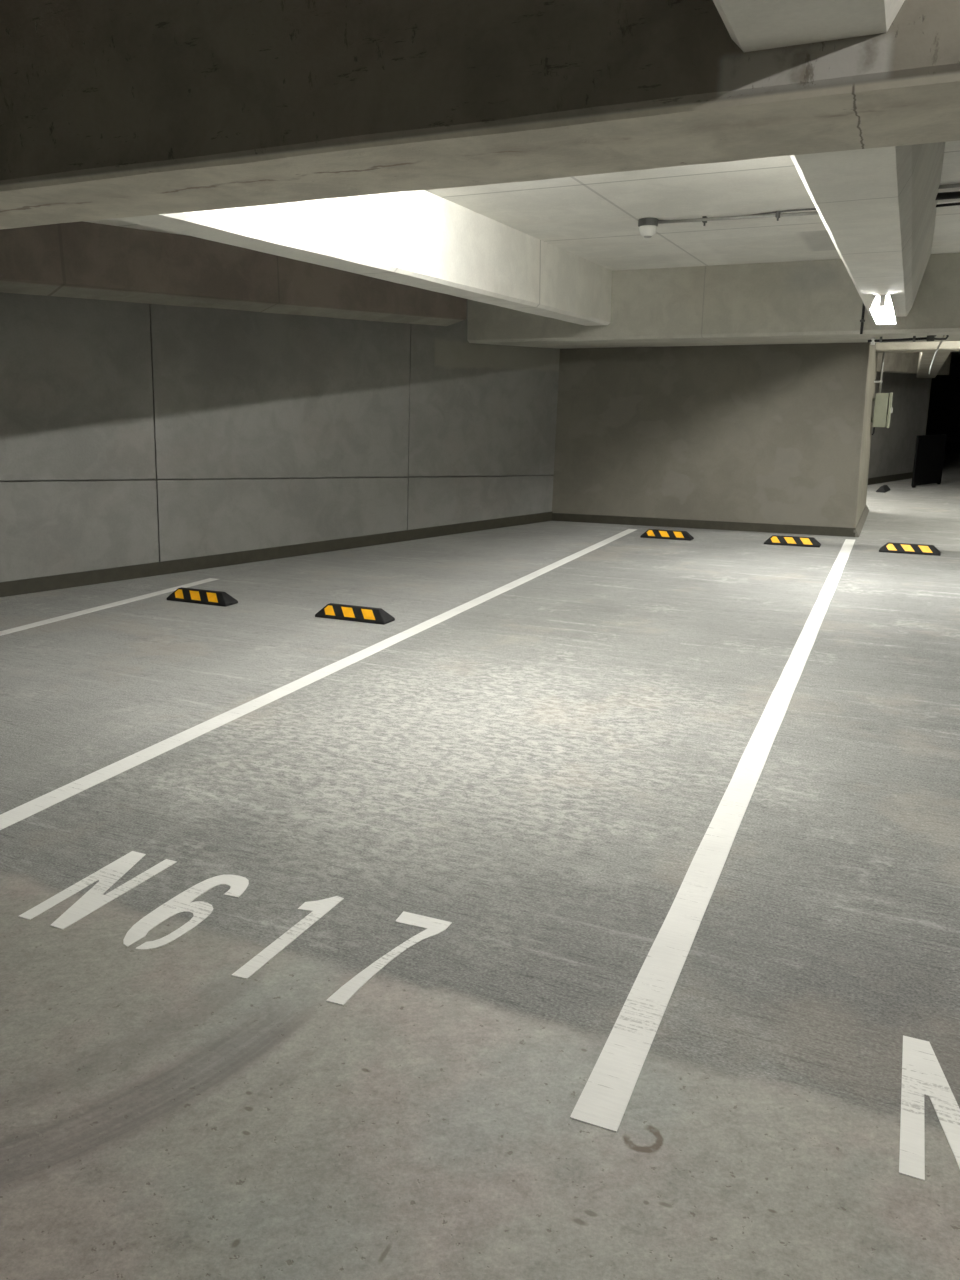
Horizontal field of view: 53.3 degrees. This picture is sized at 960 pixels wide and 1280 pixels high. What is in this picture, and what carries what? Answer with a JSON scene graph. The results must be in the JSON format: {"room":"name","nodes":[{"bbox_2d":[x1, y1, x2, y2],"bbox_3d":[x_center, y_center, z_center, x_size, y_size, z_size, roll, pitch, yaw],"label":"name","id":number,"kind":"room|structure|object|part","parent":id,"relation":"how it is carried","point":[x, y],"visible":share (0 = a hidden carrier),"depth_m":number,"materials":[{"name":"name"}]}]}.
{"room":"parking garage","nodes":[
{"label":"parking garage","id":0,"kind":"room"},
{"bbox_2d":[0,292,559,581],"bbox_3d":[-4.910,-1.435,6.112,0.300,2.780,16.900,13,19,42],"label":"wall","id":1,"kind":"structure","parent":0,"point":[132,433],"depth_m":8.73,"materials":[{"name":"concrete"}]},
{"bbox_2d":[0,512,552,596],"bbox_3d":[-4.846,-0.104,6.284,0.014,0.115,16.760,13,19,42],"label":"baseboard","id":2,"kind":"structure","parent":1,"relation":"attached to","point":[47,583],"depth_m":8.96,"materials":[{"name":"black paint"}]},
{"bbox_2d":[0,442,959,1279],"bbox_3d":[4.331,-2.329,16.032,23.000,0.300,47.000,6,15,23],"label":"floor","id":3,"kind":"structure","parent":0,"point":[539,770],"depth_m":2.89,"materials":[{"name":"concrete"}]},
{"bbox_2d":[0,578,217,635],"bbox_3d":[-3.247,0.010,6.074,0.103,0.002,4.820,6,15,23],"label":"painted line","id":4,"kind":"object","parent":3,"relation":"on","point":[4,632],"visible":0.96,"depth_m":7.03,"materials":[{"name":"white paint"}]},
{"bbox_2d":[167,587,237,606],"bbox_3d":[-2.117,-0.337,7.274,0.570,0.092,0.150,7,16,24],"label":"wheel stop","id":5,"kind":"object","parent":3,"relation":"on","point":[190,595],"visible":1,"depth_m":7.21,"materials":[{"name":"black rubber"}]},
{"bbox_2d":[18,851,451,1005],"bbox_3d":[-0.730,0.830,2.837,1.199,0.002,0.491,6,15,23],"label":"painted number","id":6,"kind":"object","parent":3,"relation":"on","point":[110,874],"visible":1,"depth_m":2.87,"materials":[{"name":"white paint"}]},
{"bbox_2d":[0,529,636,829],"bbox_3d":[-0.076,-0.265,7.189,0.110,0.002,9.470,6,15,23],"label":"painted line","id":7,"kind":"object","parent":3,"relation":"on","point":[32,807],"visible":1,"depth_m":4.69,"materials":[{"name":"white paint"}]},
{"bbox_2d":[315,603,394,624],"bbox_3d":[-0.882,-0.194,6.716,0.570,0.092,0.150,7,16,24],"label":"wheel stop","id":8,"kind":"object","parent":3,"relation":"on","point":[331,610],"visible":1,"depth_m":6.66,"materials":[{"name":"black rubber"}]},
{"bbox_2d":[640,529,693,540],"bbox_3d":[2.082,-1.177,10.640,0.570,0.092,0.150,7,16,25],"label":"wheel stop","id":9,"kind":"object","parent":3,"relation":"on","point":[650,533],"visible":1,"depth_m":10.59,"materials":[{"name":"black rubber"}]},
{"bbox_2d":[570,539,854,1131],"bbox_3d":[2.172,-0.040,6.312,0.106,0.002,9.624,6,15,23],"label":"painted line","id":10,"kind":"object","parent":3,"relation":"on","point":[603,1101],"visible":1,"depth_m":2.82,"materials":[{"name":"white paint"}]},
{"bbox_2d":[764,535,820,546],"bbox_3d":[3.325,-1.056,10.171,0.570,0.092,0.150,6,15,23],"label":"wheel stop","id":11,"kind":"object","parent":3,"relation":"on","point":[774,539],"visible":1,"depth_m":10.12,"materials":[{"name":"black rubber"}]},
{"bbox_2d":[876,485,889,492],"bbox_3d":[6.837,-2.569,16.201,0.150,0.092,0.570,8,16,30],"label":"wheel stop","id":12,"kind":"object","parent":3,"relation":"on","point":[884,488],"visible":1,"depth_m":16.00,"materials":[{"name":"black rubber"}]},
{"bbox_2d":[879,542,940,555],"bbox_3d":[4.344,-0.925,9.659,0.570,0.092,0.150,7,16,25],"label":"wheel stop","id":13,"kind":"object","parent":3,"relation":"on","point":[921,549],"visible":1,"depth_m":9.61,"materials":[{"name":"black rubber"}]},
{"bbox_2d":[911,434,946,487],"bbox_3d":[8.032,-3.208,17.095,1.150,0.900,0.052,-12,19,-41],"label":"partition panel","id":14,"kind":"object","parent":3,"relation":"on","point":[929,449],"visible":1,"depth_m":17.03,"materials":[{"name":"black"}]},
{"bbox_2d":[899,1035,959,1180],"bbox_3d":[1.021,1.023,2.081,0.196,0.002,0.466,6,15,23],"label":"painted letter","id":15,"kind":"object","parent":3,"relation":"on","point":[922,1073],"visible":1,"depth_m":2.09,"materials":[{"name":"white paint"}]},
{"bbox_2d":[90,140,959,362],"bbox_3d":[4.336,-5.316,15.280,23.000,0.300,47.000,6,15,23],"label":"ceiling","id":16,"kind":"structure","parent":0,"point":[594,218],"depth_m":6.75,"materials":[{"name":"concrete"}]},
{"bbox_2d":[0,222,466,325],"bbox_3d":[-5.378,-2.304,4.931,0.310,0.524,14.900,13,19,42],"label":"beam","id":17,"kind":"structure","parent":16,"relation":"attached to","point":[87,260],"depth_m":7.83,"materials":[{"name":"concrete"}]},
{"bbox_2d":[116,190,611,325],"bbox_3d":[-2.190,-1.649,2.377,0.297,0.537,17.200,6,15,23],"label":"beam","id":18,"kind":"structure","parent":16,"relation":"attached to","point":[424,239],"depth_m":6.09,"materials":[{"name":"concrete"}]},
{"bbox_2d":[0,0,959,228],"bbox_3d":[-1.204,-1.787,3.136,23.000,0.637,0.572,6,15,23],"label":"beam","id":19,"kind":"structure","parent":16,"relation":"attached to","point":[110,109],"depth_m":2.54,"materials":[{"name":"concrete"}]},
{"bbox_2d":[638,218,657,237],"bbox_3d":[1.232,-3.020,7.015,0.144,0.126,0.144,6,15,23],"label":"smoke detector","id":20,"kind":"object","parent":16,"relation":"attached to","point":[647,226],"visible":1,"depth_m":6.97,"materials":[{"name":"plastic"}]},
{"bbox_2d":[467,253,959,348],"bbox_3d":[6.129,-3.163,8.740,14.200,0.681,1.666,6,15,23],"label":"beam","id":21,"kind":"structure","parent":16,"relation":"attached to","point":[812,301],"depth_m":9.46,"materials":[{"name":"concrete"}]},
{"bbox_2d":[860,304,864,333],"bbox_3d":[3.601,-3.196,8.949,0.044,0.640,0.080,6,15,23],"label":"conduit","id":22,"kind":"object","parent":21,"relation":"attached to","point":[862,320],"visible":0.44,"depth_m":8.96,"materials":[{"name":"black plastic"}]},
{"bbox_2d":[868,335,948,373],"bbox_3d":[4.174,-2.801,9.366,0.725,0.384,0.060,6,15,23],"label":"conduit","id":23,"kind":"object","parent":21,"relation":"attached to","point":[873,340],"visible":0.85,"depth_m":9.30,"materials":[{"name":"black plastic"}]},
{"bbox_2d":[658,208,818,225],"bbox_3d":[1.949,-2.993,6.781,1.385,0.062,0.150,6,15,23],"label":"conduit","id":24,"kind":"object","parent":16,"relation":"attached to","point":[704,219],"visible":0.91,"depth_m":6.76,"materials":[{"name":"metal"}]},
{"bbox_2d":[712,0,944,316],"bbox_3d":[0.445,-1.363,1.258,0.490,0.534,17.200,6,15,23],"label":"beam","id":25,"kind":"structure","parent":16,"relation":"attached to","point":[877,207],"depth_m":3.52,"materials":[{"name":"concrete"}]},
{"bbox_2d":[869,294,896,323],"bbox_3d":[3.265,-2.658,7.709,0.170,0.111,1.504,6,15,23],"label":"tube light","id":26,"kind":"object","parent":25,"relation":"attached to","point":[881,309],"visible":1,"depth_m":7.72,"materials":[{"name":"white plastic"}]},
{"bbox_2d":[877,352,950,374],"bbox_3d":[5.706,-4.723,15.209,0.315,0.815,9.550,13,19,42],"label":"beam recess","id":27,"kind":"structure","parent":16,"relation":"attached to","point":[895,362],"depth_m":16.85,"materials":[{"name":"concrete"}]},
{"bbox_2d":[876,341,959,352],"bbox_3d":[5.551,-3.995,12.052,18.000,0.686,0.586,6,15,23],"label":"beam","id":28,"kind":"structure","parent":16,"relation":"attached to","point":[946,346],"depth_m":11.91,"materials":[{"name":"concrete"}]},
{"bbox_2d":[916,352,949,377],"bbox_3d":[7.132,-4.640,15.031,0.390,0.879,6.500,6,15,23],"label":"beam sloping","id":29,"kind":"structure","parent":16,"relation":"attached to","point":[925,358],"depth_m":14.77,"materials":[{"name":"concrete"}]},
{"bbox_2d":[935,191,959,199],"bbox_3d":[6.274,-2.413,4.529,7.510,0.070,0.050,6,15,23],"label":"pipe","id":30,"kind":"object","parent":16,"relation":"hanging from","point":[943,195],"visible":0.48,"depth_m":5.94,"materials":[{"name":"black plastic"}]},
{"bbox_2d":[936,202,959,206],"bbox_3d":[6.447,-2.519,4.897,7.500,0.045,0.026,6,15,23],"label":"cable","id":31,"kind":"object","parent":16,"relation":"hanging from","point":[957,203],"visible":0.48,"depth_m":6.32,"materials":[{"name":"black plastic"}]},
{"bbox_2d":[938,183,959,188],"bbox_3d":[6.219,-2.396,4.390,7.500,0.037,0.030,6,15,23],"label":"conduit","id":32,"kind":"object","parent":16,"relation":"attached to","point":[957,184],"visible":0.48,"depth_m":5.81,"materials":[{"name":"metal"}]},
{"bbox_2d":[551,343,877,527],"bbox_3d":[3.038,-3.038,12.535,3.910,2.780,2.984,6,15,23],"label":"wall","id":33,"kind":"structure","parent":0,"point":[770,433],"depth_m":11.21,"materials":[{"name":"concrete"}]},
{"bbox_2d":[552,513,855,536],"bbox_3d":[2.572,-1.392,11.482,3.624,0.100,0.034,6,15,23],"label":"baseboard","id":34,"kind":"structure","parent":33,"relation":"attached to","point":[623,520],"depth_m":11.40,"materials":[{"name":"black paint"}]},
{"bbox_2d":[854,505,868,536],"bbox_3d":[4.811,-1.520,12.038,0.068,0.085,2.872,6,15,23],"label":"baseboard","id":35,"kind":"structure","parent":33,"relation":"attached to","point":[863,517],"depth_m":11.67,"materials":[{"name":"grey concrete"}]},
{"bbox_2d":[874,352,884,392],"bbox_3d":[5.189,-3.800,12.349,0.134,1.195,0.040,6,15,23],"label":"conduit","id":36,"kind":"object","parent":33,"relation":"attached to","point":[883,356],"visible":0.27,"depth_m":12.42,"materials":[{"name":"metal"}]},
{"bbox_2d":[871,393,892,434],"bbox_3d":[5.264,-2.958,12.526,0.256,0.546,0.340,6,15,23],"label":"electrical box","id":37,"kind":"object","parent":33,"relation":"attached to","point":[883,409],"visible":0.97,"depth_m":12.37,"materials":[{"name":"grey metal"}]},
{"bbox_3d":[5.348,-2.999,12.478,0.038,0.442,0.340,6,15,23],"label":"door","id":38,"kind":"part","parent":37,"relation":"part of","materials":[{"name":"grey metal"}]},
{"bbox_2d":[868,372,931,477],"bbox_3d":[5.483,-3.819,15.653,0.300,2.780,9.550,13,19,42],"label":"wall","id":39,"kind":"structure","parent":0,"point":[892,450],"depth_m":18.02,"materials":[{"name":"concrete"}]},
{"bbox_2d":[868,472,912,484],"bbox_3d":[5.595,-2.503,15.873,0.014,0.120,9.550,13,19,42],"label":"baseboard","id":40,"kind":"structure","parent":39,"relation":"attached to","point":[896,477],"depth_m":18.06,"materials":[{"name":"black paint"}]},
{"bbox_2d":[925,363,959,441],"bbox_3d":[13.707,-9.030,36.399,23.000,2.780,0.300,6,15,23],"label":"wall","id":41,"kind":"structure","parent":0,"point":[943,417],"depth_m":34.88,"materials":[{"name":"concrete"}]}
]}

